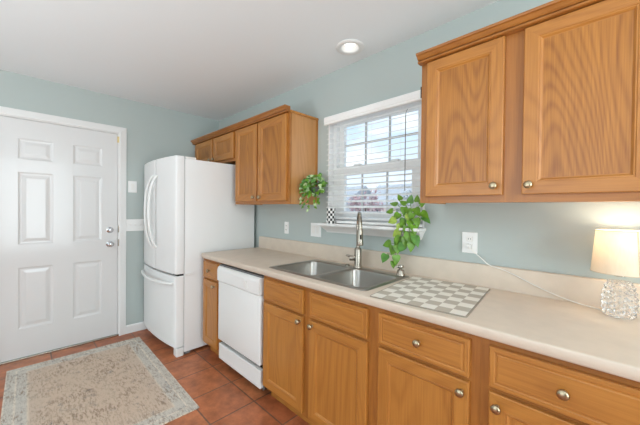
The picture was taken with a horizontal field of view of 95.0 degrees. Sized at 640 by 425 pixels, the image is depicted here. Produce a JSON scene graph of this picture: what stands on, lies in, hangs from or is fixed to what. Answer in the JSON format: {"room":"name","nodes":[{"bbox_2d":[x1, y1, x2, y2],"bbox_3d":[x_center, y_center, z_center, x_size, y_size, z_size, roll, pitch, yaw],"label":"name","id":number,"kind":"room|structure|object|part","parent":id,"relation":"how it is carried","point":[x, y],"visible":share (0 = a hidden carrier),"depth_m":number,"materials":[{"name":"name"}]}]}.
{"room":"kitchen","nodes":[
{"label":"kitchen","id":0,"kind":"room"},
{"bbox_2d":[0,70,218,324],"bbox_3d":[-3.114,0.046,2.046,0.140,2.445,5.000,1,1,44],"label":"wall","id":1,"kind":"structure","parent":0,"point":[153,132],"depth_m":3.09,"materials":[{"name":"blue paint"}]},
{"bbox_2d":[0,116,118,365],"bbox_3d":[-2.393,0.234,2.731,0.176,2.070,0.878,1,1,44],"label":"door","id":2,"kind":"structure","parent":1,"relation":"in","point":[59,183],"depth_m":2.67,"materials":[{"name":"white paint"}]},
{"bbox_3d":[-2.105,0.319,2.946,0.064,0.062,0.062,1,1,44],"label":"knob","id":3,"kind":"part","parent":2,"relation":"part of","materials":[{"name":"silver metal"}]},
{"bbox_2d":[0,106,126,335],"bbox_3d":[-2.413,0.197,2.750,0.157,2.144,0.986,1,1,44],"label":"door frame","id":4,"kind":"structure","parent":1,"relation":"attached to","point":[4,111],"depth_m":3.01,"materials":[{"name":"white paint"}]},
{"bbox_2d":[128,181,136,192],"bbox_3d":[-1.976,-0.270,3.091,0.009,0.122,0.080,1,1,44],"label":"light switch","id":5,"kind":"object","parent":1,"relation":"attached to","point":[132,185],"visible":1,"depth_m":3.09,"materials":[{"name":"white plastic"}]},
{"bbox_2d":[126,219,143,230],"bbox_3d":[-1.959,0.134,3.112,0.016,0.125,0.165,1,1,44],"label":"light switch","id":6,"kind":"object","parent":1,"relation":"attached to","point":[131,224],"visible":0.98,"depth_m":3.11,"materials":[{"name":"white"}]},
{"bbox_2d":[126,321,146,333],"bbox_3d":[-1.686,1.226,3.416,0.014,0.085,0.983,1,1,44],"label":"baseboard","id":7,"kind":"structure","parent":1,"relation":"attached to","point":[139,326],"depth_m":3.12,"materials":[{"name":"white paint"}]},
{"bbox_2d":[0,329,309,424],"bbox_3d":[-0.953,1.375,-0.070,6.350,0.120,5.310,1,1,44],"label":"floor","id":8,"kind":"structure","parent":0,"point":[223,396],"depth_m":2.17,"materials":[{"name":"tile"}]},
{"bbox_2d":[0,337,198,424],"bbox_3d":[-1.646,1.279,2.138,0.925,0.008,1.480,0,1,-45],"label":"area rug","id":9,"kind":"object","parent":8,"relation":"on","point":[123,382],"visible":1,"depth_m":2.10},
{"bbox_2d":[141,155,253,356],"bbox_3d":[-1.331,0.384,3.101,0.866,1.784,0.925,1,1,44],"label":"refrigerator","id":10,"kind":"object","parent":8,"relation":"on","point":[191,210],"visible":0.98,"depth_m":2.71,"materials":[{"name":"white metal"}]},
{"bbox_3d":[-1.650,-0.011,2.829,0.026,0.696,0.091,1,1,44],"label":"handle","id":11,"kind":"part","parent":10,"relation":"part of","materials":[{"name":"white plastic"}]},
{"bbox_3d":[-1.706,0.013,3.014,0.442,1.049,0.116,1,1,44],"label":"door","id":12,"kind":"part","parent":10,"relation":"part of","materials":[{"name":"white metal"}]},
{"bbox_3d":[-1.572,-0.010,2.756,0.026,0.696,0.094,1,1,44],"label":"handle","id":13,"kind":"part","parent":10,"relation":"part of","materials":[{"name":"white plastic"}]},
{"bbox_3d":[-1.616,0.622,2.819,0.792,0.027,0.101,1,1,43],"label":"handle","id":14,"kind":"part","parent":10,"relation":"part of","materials":[{"name":"white plastic"}]},
{"bbox_3d":[-1.566,0.874,2.877,0.860,0.635,0.116,1,1,44],"label":"freezer drawer","id":15,"kind":"part","parent":10,"relation":"part of","materials":[{"name":"white metal"}]},
{"bbox_3d":[-1.397,0.020,2.713,0.416,1.049,0.114,1,1,44],"label":"door","id":16,"kind":"part","parent":10,"relation":"part of","materials":[{"name":"white metal"}]},
{"bbox_2d":[203,258,222,354],"bbox_3d":[-0.761,0.848,2.777,0.326,0.874,0.652,1,1,44],"label":"base cabinet","id":17,"kind":"object","parent":8,"relation":"on","point":[210,282],"visible":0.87,"depth_m":2.56,"materials":[{"name":"brown wood"}]},
{"bbox_3d":[-0.956,0.508,2.569,0.265,0.142,0.019,1,1,44],"label":"drawer","id":18,"kind":"part","parent":17,"relation":"part of","materials":[{"name":"brown wood"}]},
{"bbox_3d":[-0.960,0.880,2.573,0.265,0.568,0.019,1,1,44],"label":"door","id":19,"kind":"part","parent":17,"relation":"part of","materials":[{"name":"brown wood"}]},
{"bbox_2d":[217,264,266,389],"bbox_3d":[-0.424,0.832,2.440,0.613,0.813,0.627,1,1,44],"label":"dishwasher","id":20,"kind":"object","parent":8,"relation":"on","point":[241,291],"visible":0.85,"depth_m":2.18,"materials":[{"name":"white metal"}]},
{"bbox_3d":[-0.616,0.508,2.237,0.607,0.120,0.054,1,1,44],"label":"control panel","id":21,"kind":"part","parent":20,"relation":"part of","materials":[{"name":"white plastic"}]},
{"bbox_3d":[-0.617,1.155,2.250,0.607,0.127,0.036,1,1,44],"label":"kick panel","id":22,"kind":"part","parent":20,"relation":"part of","materials":[{"name":"white plastic"}]},
{"bbox_3d":[-0.616,0.814,2.244,0.607,0.484,0.044,1,1,44],"label":"door","id":23,"kind":"part","parent":20,"relation":"part of","materials":[{"name":"white plastic"}]},
{"bbox_2d":[263,275,373,424],"bbox_3d":[0.124,0.867,1.908,0.901,0.874,0.652,1,1,44],"label":"base cabinet","id":24,"kind":"object","parent":8,"relation":"on","point":[318,346],"visible":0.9,"depth_m":1.63,"materials":[{"name":"brown wood"}]},
{"bbox_3d":[-0.241,0.896,1.866,0.397,0.568,0.019,1,1,44],"label":"door","id":25,"kind":"part","parent":24,"relation":"part of","materials":[{"name":"brown wood"}]},
{"bbox_3d":[-0.237,0.523,1.862,0.397,0.142,0.019,1,1,44],"label":"false drawer","id":26,"kind":"part","parent":24,"relation":"part of","materials":[{"name":"brown wood"}]},
{"bbox_3d":[0.082,0.903,1.549,0.401,0.568,0.019,1,1,44],"label":"door","id":27,"kind":"part","parent":24,"relation":"part of","materials":[{"name":"brown wood"}]},
{"bbox_3d":[0.086,0.530,1.545,0.401,0.142,0.019,1,1,44],"label":"false drawer","id":28,"kind":"part","parent":24,"relation":"part of","materials":[{"name":"brown wood"}]},
{"bbox_2d":[202,236,639,381],"bbox_3d":[0.147,0.351,1.901,2.875,0.158,0.634,1,1,44],"label":"countertop","id":29,"kind":"structure","parent":24,"relation":"on","point":[515,312],"depth_m":1.30,"materials":[{"name":"beige laminate"}]},
{"bbox_2d":[269,259,408,290],"bbox_3d":[0.097,0.473,1.934,0.832,0.196,0.484,1,1,44],"label":"sink","id":30,"kind":"object","parent":29,"relation":"in","point":[362,279],"visible":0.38,"depth_m":1.97,"materials":[{"name":"silver metal"}]},
{"bbox_3d":[-0.053,0.478,2.056,0.367,0.179,0.375,1,1,44],"label":"bowl","id":31,"kind":"part","parent":30,"relation":"part of","materials":[{"name":"silver metal"}]},
{"bbox_3d":[0.233,0.484,1.776,0.347,0.179,0.375,1,1,44],"label":"bowl","id":32,"kind":"part","parent":30,"relation":"part of","materials":[{"name":"silver metal"}]},
{"bbox_2d":[395,265,404,275],"bbox_3d":[0.502,0.359,1.827,0.054,0.065,0.058,1,1,44],"label":"soap dispenser","id":33,"kind":"object","parent":30,"relation":"on","point":[400,272],"visible":1,"depth_m":1.81,"materials":[{"name":"silver metal"}]},
{"bbox_2d":[346,212,362,267],"bbox_3d":[0.265,0.191,1.986,0.113,0.393,0.215,0,1,-18],"label":"faucet","id":34,"kind":"object","parent":29,"relation":"on","point":[357,257],"visible":1,"depth_m":2.04,"materials":[{"name":"silver metal"}]},
{"bbox_3d":[0.216,0.318,2.064,0.071,0.044,0.039,1,1,3],"label":"lever handle","id":35,"kind":"part","parent":34,"relation":"part of","materials":[{"name":"silver metal"}]},
{"bbox_2d":[370,276,490,317],"bbox_3d":[0.565,0.398,1.464,0.424,0.005,0.541,1,1,39],"label":"drying mat","id":36,"kind":"object","parent":29,"relation":"on","point":[456,299],"visible":1,"depth_m":1.40,"materials":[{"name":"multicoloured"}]},
{"bbox_2d":[466,229,639,319],"bbox_3d":[1.010,0.237,1.349,0.176,0.340,0.694,0,1,-44],"label":"table lamp","id":37,"kind":"object","parent":29,"relation":"on","point":[616,252],"visible":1,"depth_m":1.13,"materials":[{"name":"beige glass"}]},
{"bbox_3d":[1.014,0.298,1.437,0.053,0.215,0.553,0,1,-40],"label":"power cord","id":38,"kind":"part","parent":37,"relation":"part of","materials":[{"name":"white plastic"}]},
{"bbox_3d":[1.190,0.155,1.162,0.174,0.168,0.174,1,1,44],"label":"lamp shade","id":39,"kind":"part","parent":37,"relation":"part of","materials":[{"name":"fabric"}]},
{"bbox_3d":[1.190,0.155,1.162,0.177,0.170,0.177,1,1,44],"label":"shade trim","id":40,"kind":"part","parent":37,"relation":"part of","materials":[{"name":"beige fabric"}]},
{"bbox_3d":[1.188,0.341,1.164,0.110,0.138,0.109,1,1,44],"label":"glass","id":41,"kind":"part","parent":37,"relation":"part of","materials":[{"name":"white"}]},
{"bbox_2d":[373,307,480,424],"bbox_3d":[0.611,0.878,1.430,0.462,0.874,0.652,1,1,44],"label":"base cabinet","id":42,"kind":"object","parent":8,"relation":"on","point":[425,373],"visible":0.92,"depth_m":1.21,"materials":[{"name":"brown wood"}]},
{"bbox_3d":[0.397,0.537,1.205,0.032,0.032,0.031,1,1,44],"label":"knob","id":43,"kind":"part","parent":42,"relation":"part of","materials":[{"name":"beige metal"}]},
{"bbox_3d":[0.410,0.910,1.226,0.392,0.568,0.019,1,1,44],"label":"door","id":44,"kind":"part","parent":42,"relation":"part of","materials":[{"name":"brown wood"}]},
{"bbox_3d":[0.414,0.537,1.222,0.392,0.142,0.019,1,1,44],"label":"drawer","id":45,"kind":"part","parent":42,"relation":"part of","materials":[{"name":"brown wood"}]},
{"bbox_3d":[0.517,0.667,1.086,0.032,0.032,0.031,1,1,44],"label":"knob","id":46,"kind":"part","parent":42,"relation":"part of","materials":[{"name":"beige metal"}]},
{"bbox_2d":[480,337,639,424],"bbox_3d":[0.957,0.885,1.090,0.509,0.874,0.652,1,1,44],"label":"base cabinet","id":47,"kind":"object","parent":8,"relation":"on","point":[518,386],"visible":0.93,"depth_m":0.92,"materials":[{"name":"brown wood"}]},
{"bbox_3d":[0.602,0.671,1.004,0.032,0.032,0.031,1,1,44],"label":"knob","id":48,"kind":"part","parent":47,"relation":"part of","materials":[{"name":"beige metal"}]},
{"bbox_3d":[0.742,0.917,0.901,0.406,0.568,0.019,1,1,44],"label":"door","id":49,"kind":"part","parent":47,"relation":"part of","materials":[{"name":"brown wood"}]},
{"bbox_3d":[0.729,0.544,0.879,0.032,0.032,0.031,1,1,44],"label":"knob","id":50,"kind":"part","parent":47,"relation":"part of","materials":[{"name":"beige metal"}]},
{"bbox_2d":[0,0,498,120],"bbox_3d":[-0.924,-1.200,-0.098,6.350,0.140,5.310,1,1,44],"label":"ceiling","id":51,"kind":"structure","parent":0,"point":[218,60],"depth_m":1.96,"materials":[{"name":"white paint"}]},
{"bbox_2d":[336,39,363,54],"bbox_3d":[0.207,-1.190,2.022,0.194,0.119,0.194,1,1,44],"label":"ceiling light","id":52,"kind":"object","parent":51,"relation":"attached to","point":[349,46],"visible":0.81,"depth_m":2.03,"materials":[{"name":"white paint"}]},
{"bbox_3d":[0.207,-1.192,2.022,0.080,0.085,0.080,1,1,44],"label":"lamp bulb","id":53,"kind":"part","parent":52,"relation":"part of","materials":[{"name":"white glass"}]},
{"bbox_2d":[219,0,639,283],"bbox_3d":[0.866,0.093,1.754,6.350,2.445,0.160,1,1,44],"label":"wall","id":54,"kind":"structure","parent":0,"point":[552,237],"depth_m":1.75,"materials":[{"name":"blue paint"}]},
{"bbox_2d":[190,125,235,164],"bbox_3d":[-1.080,-0.684,3.297,0.964,0.333,0.362,1,1,44],"label":"upper cabinet","id":55,"kind":"object","parent":54,"relation":"attached to","point":[219,146],"visible":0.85,"depth_m":3.10,"materials":[{"name":"brown wood"}]},
{"bbox_3d":[-1.326,-0.676,3.353,0.438,0.256,0.019,1,1,44],"label":"door","id":56,"kind":"part","parent":55,"relation":"part of","materials":[{"name":"brown wood"}]},
{"bbox_3d":[-1.185,-0.828,3.187,0.964,0.045,0.058,1,1,44],"label":"crown molding","id":57,"kind":"part","parent":55,"relation":"part of","materials":[{"name":"brown wood"}]},
{"bbox_3d":[-0.999,-0.669,3.031,0.429,0.256,0.019,1,1,44],"label":"door","id":58,"kind":"part","parent":55,"relation":"part of","materials":[{"name":"brown wood"}]},
{"bbox_3d":[-1.160,-0.670,3.216,0.963,0.305,0.018,1,1,44],"label":"frame","id":59,"kind":"part","parent":55,"relation":"part of","materials":[{"name":"brown wood"}]},
{"bbox_2d":[231,104,318,204],"bbox_3d":[-0.440,-0.455,2.669,0.836,0.764,0.362,1,1,44],"label":"upper cabinet","id":60,"kind":"object","parent":54,"relation":"attached to","point":[277,148],"visible":0.98,"depth_m":2.45,"materials":[{"name":"brown wood"}]},
{"bbox_3d":[-0.686,-0.447,2.723,0.361,0.686,0.019,1,1,44],"label":"door","id":61,"kind":"part","parent":60,"relation":"part of","materials":[{"name":"brown wood"}]},
{"bbox_3d":[-0.546,-0.815,2.559,0.827,0.045,0.058,1,1,44],"label":"crown molding","id":62,"kind":"part","parent":60,"relation":"part of","materials":[{"name":"brown wood"}]},
{"bbox_3d":[-0.524,-0.441,2.592,0.824,0.736,0.018,1,1,44],"label":"frame","id":63,"kind":"part","parent":60,"relation":"part of","materials":[{"name":"brown wood"}]},
{"bbox_3d":[-0.402,-0.441,2.445,0.391,0.686,0.019,1,1,44],"label":"door","id":64,"kind":"part","parent":60,"relation":"part of","materials":[{"name":"brown wood"}]},
{"bbox_3d":[-0.122,-0.794,2.397,0.012,0.018,0.304,1,1,44],"label":"trim","id":65,"kind":"part","parent":60,"relation":"part of","materials":[{"name":"brown wood"}]},
{"bbox_2d":[284,222,288,233],"bbox_3d":[-0.320,0.145,2.799,0.062,0.114,0.008,1,1,44],"label":"wall outlet","id":66,"kind":"object","parent":54,"relation":"attached to","point":[286,224],"visible":1,"depth_m":2.79,"materials":[{"name":"white plastic"}]},
{"bbox_2d":[299,173,327,211],"bbox_3d":[-0.044,-0.163,2.350,0.268,0.326,0.171,0,1,-33],"label":"ivy","id":67,"kind":"object","parent":54,"relation":"attached to","point":[310,188],"visible":1,"depth_m":2.33,"materials":[{"name":"green plant"}]},
{"bbox_2d":[311,187,319,194],"bbox_3d":[-0.035,-0.172,2.393,0.094,0.060,0.094,1,1,44],"label":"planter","id":68,"kind":"object","parent":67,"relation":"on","point":[317,189],"depth_m":2.35,"materials":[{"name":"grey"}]},
{"bbox_2d":[311,223,320,236],"bbox_3d":[-0.036,0.149,2.520,0.125,0.118,0.009,1,1,44],"label":"light switch","id":69,"kind":"object","parent":54,"relation":"attached to","point":[315,229],"visible":0.92,"depth_m":2.52,"materials":[{"name":"white plastic"}]},
{"bbox_2d":[316,102,425,239],"bbox_3d":[0.371,-0.301,2.148,0.870,0.936,0.260,1,1,44],"label":"window","id":70,"kind":"structure","parent":54,"relation":"in","point":[370,230],"depth_m":2.21,"materials":[{"name":"white plastic"}]},
{"bbox_2d":[327,208,334,223],"bbox_3d":[0.087,0.026,2.308,0.070,0.118,0.070,1,1,44],"label":"cup","id":71,"kind":"object","parent":70,"relation":"on","point":[330,211],"visible":0.98,"depth_m":2.28,"materials":[{"name":"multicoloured ceramic"}]},
{"bbox_3d":[0.334,0.100,2.118,0.870,0.019,0.165,1,1,44],"label":"sill","id":72,"kind":"part","parent":70,"relation":"part of","materials":[{"name":"white paint"}]},
{"bbox_2d":[324,87,422,226],"bbox_3d":[0.348,-0.345,2.116,0.840,0.864,0.077,1,1,44],"label":"blind","id":73,"kind":"object","parent":70,"relation":"attached to","point":[414,97],"visible":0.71,"depth_m":2.07,"materials":[{"name":"white plastic"}]},
{"bbox_3d":[0.352,0.078,2.129,0.806,0.018,0.048,1,1,44],"label":"rail","id":74,"kind":"part","parent":73,"relation":"part of","materials":[{"name":"white plastic"}]},
{"bbox_3d":[0.410,-0.145,2.183,0.740,0.432,0.030,1,1,44],"label":"sash","id":75,"kind":"part","parent":70,"relation":"part of","materials":[{"name":"white plastic"}]},
{"bbox_3d":[0.442,-0.518,2.208,0.740,0.413,0.030,1,1,44],"label":"sash","id":76,"kind":"part","parent":70,"relation":"part of","materials":[{"name":"white plastic"}]},
{"bbox_2d":[381,195,429,268],"bbox_3d":[0.532,0.121,1.823,0.305,0.474,0.084,1,1,36],"label":"trailing plant","id":77,"kind":"object","parent":70,"relation":"on","point":[410,239],"visible":0.99,"depth_m":1.81,"materials":[{"name":"green plant"}]},
{"bbox_2d":[259,236,639,313],"bbox_3d":[0.375,0.332,2.108,2.840,0.120,0.020,1,1,44],"label":"backsplash","id":78,"kind":"structure","parent":54,"relation":"attached to","point":[583,290],"depth_m":1.63,"materials":[{"name":"beige laminate"}]},
{"bbox_2d":[462,232,477,253],"bbox_3d":[0.845,0.170,1.655,0.082,0.118,0.009,1,1,44],"label":"wall outlet","id":79,"kind":"object","parent":54,"relation":"attached to","point":[471,238],"visible":0.89,"depth_m":1.65,"materials":[{"name":"white plastic"}]},
{"bbox_2d":[466,236,472,241],"bbox_3d":[0.843,0.150,1.653,0.034,0.028,0.004,1,1,44],"label":"receptacle","id":80,"kind":"object","parent":79,"relation":"attached to","point":[468,238],"depth_m":1.65,"materials":[{"name":"white plastic"}]},
{"bbox_2d":[416,0,639,203],"bbox_3d":[0.922,-0.426,1.331,0.867,0.764,0.362,1,1,44],"label":"upper cabinet","id":81,"kind":"object","parent":54,"relation":"attached to","point":[541,103],"visible":1,"depth_m":1.18,"materials":[{"name":"brown wood"}]},
{"bbox_3d":[0.672,-0.421,1.390,0.344,0.684,0.019,1,1,44],"label":"door","id":82,"kind":"part","parent":81,"relation":"part of","materials":[{"name":"brown wood"}]},
{"bbox_3d":[0.753,-0.117,1.276,0.032,0.032,0.031,1,1,44],"label":"knob","id":83,"kind":"part","parent":81,"relation":"part of","materials":[{"name":"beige metal"}]},
{"bbox_3d":[0.820,-0.785,1.218,0.867,0.045,0.058,1,1,44],"label":"crown molding","id":84,"kind":"part","parent":81,"relation":"part of","materials":[{"name":"brown wood"}]},
{"bbox_3d":[0.843,-0.113,1.187,0.032,0.032,0.031,1,1,44],"label":"knob","id":85,"kind":"part","parent":81,"relation":"part of","materials":[{"name":"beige metal"}]},
{"bbox_3d":[0.979,-0.414,1.089,0.373,0.684,0.019,1,1,44],"label":"door","id":86,"kind":"part","parent":81,"relation":"part of","materials":[{"name":"brown wood"}]},
{"label":"outside","id":87,"kind":"structure","parent":0,"visible":0},
{"bbox_3d":[23.236,2.019,43.094,100.000,0.200,89.500,1,1,44],"label":"ground","id":88,"kind":"structure","parent":87,"visible":0},
{"bbox_2d":[346,186,371,210],"bbox_3d":[2.011,-0.829,39.761,10.100,5.100,8.800,1,1,44],"label":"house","id":89,"kind":"structure","parent":88,"relation":"on","point":[353,187],"depth_m":35.74,"materials":[{"name":"white"}]},
{"bbox_2d":[346,186,384,211],"bbox_3d":[3.553,-0.243,24.088,3.908,4.309,3.445,1,1,44],"label":"tree","id":90,"kind":"object","parent":88,"relation":"on","point":[355,197],"visible":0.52,"depth_m":23.81,"materials":[{"name":"brown plant"}]},
{"bbox_2d":[364,183,411,211],"bbox_3d":[10.090,-0.728,33.930,7.800,5.200,7.800,1,1,44],"label":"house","id":91,"kind":"structure","parent":88,"relation":"on","point":[383,191],"depth_m":33.29,"materials":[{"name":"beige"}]},
{"bbox_2d":[388,190,410,211],"bbox_3d":[6.556,0.067,19.936,4.574,3.845,2.938,1,1,44],"label":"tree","id":92,"kind":"object","parent":88,"relation":"on","point":[407,196],"visible":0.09,"depth_m":20.34,"materials":[{"name":"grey plant"}]}
]}

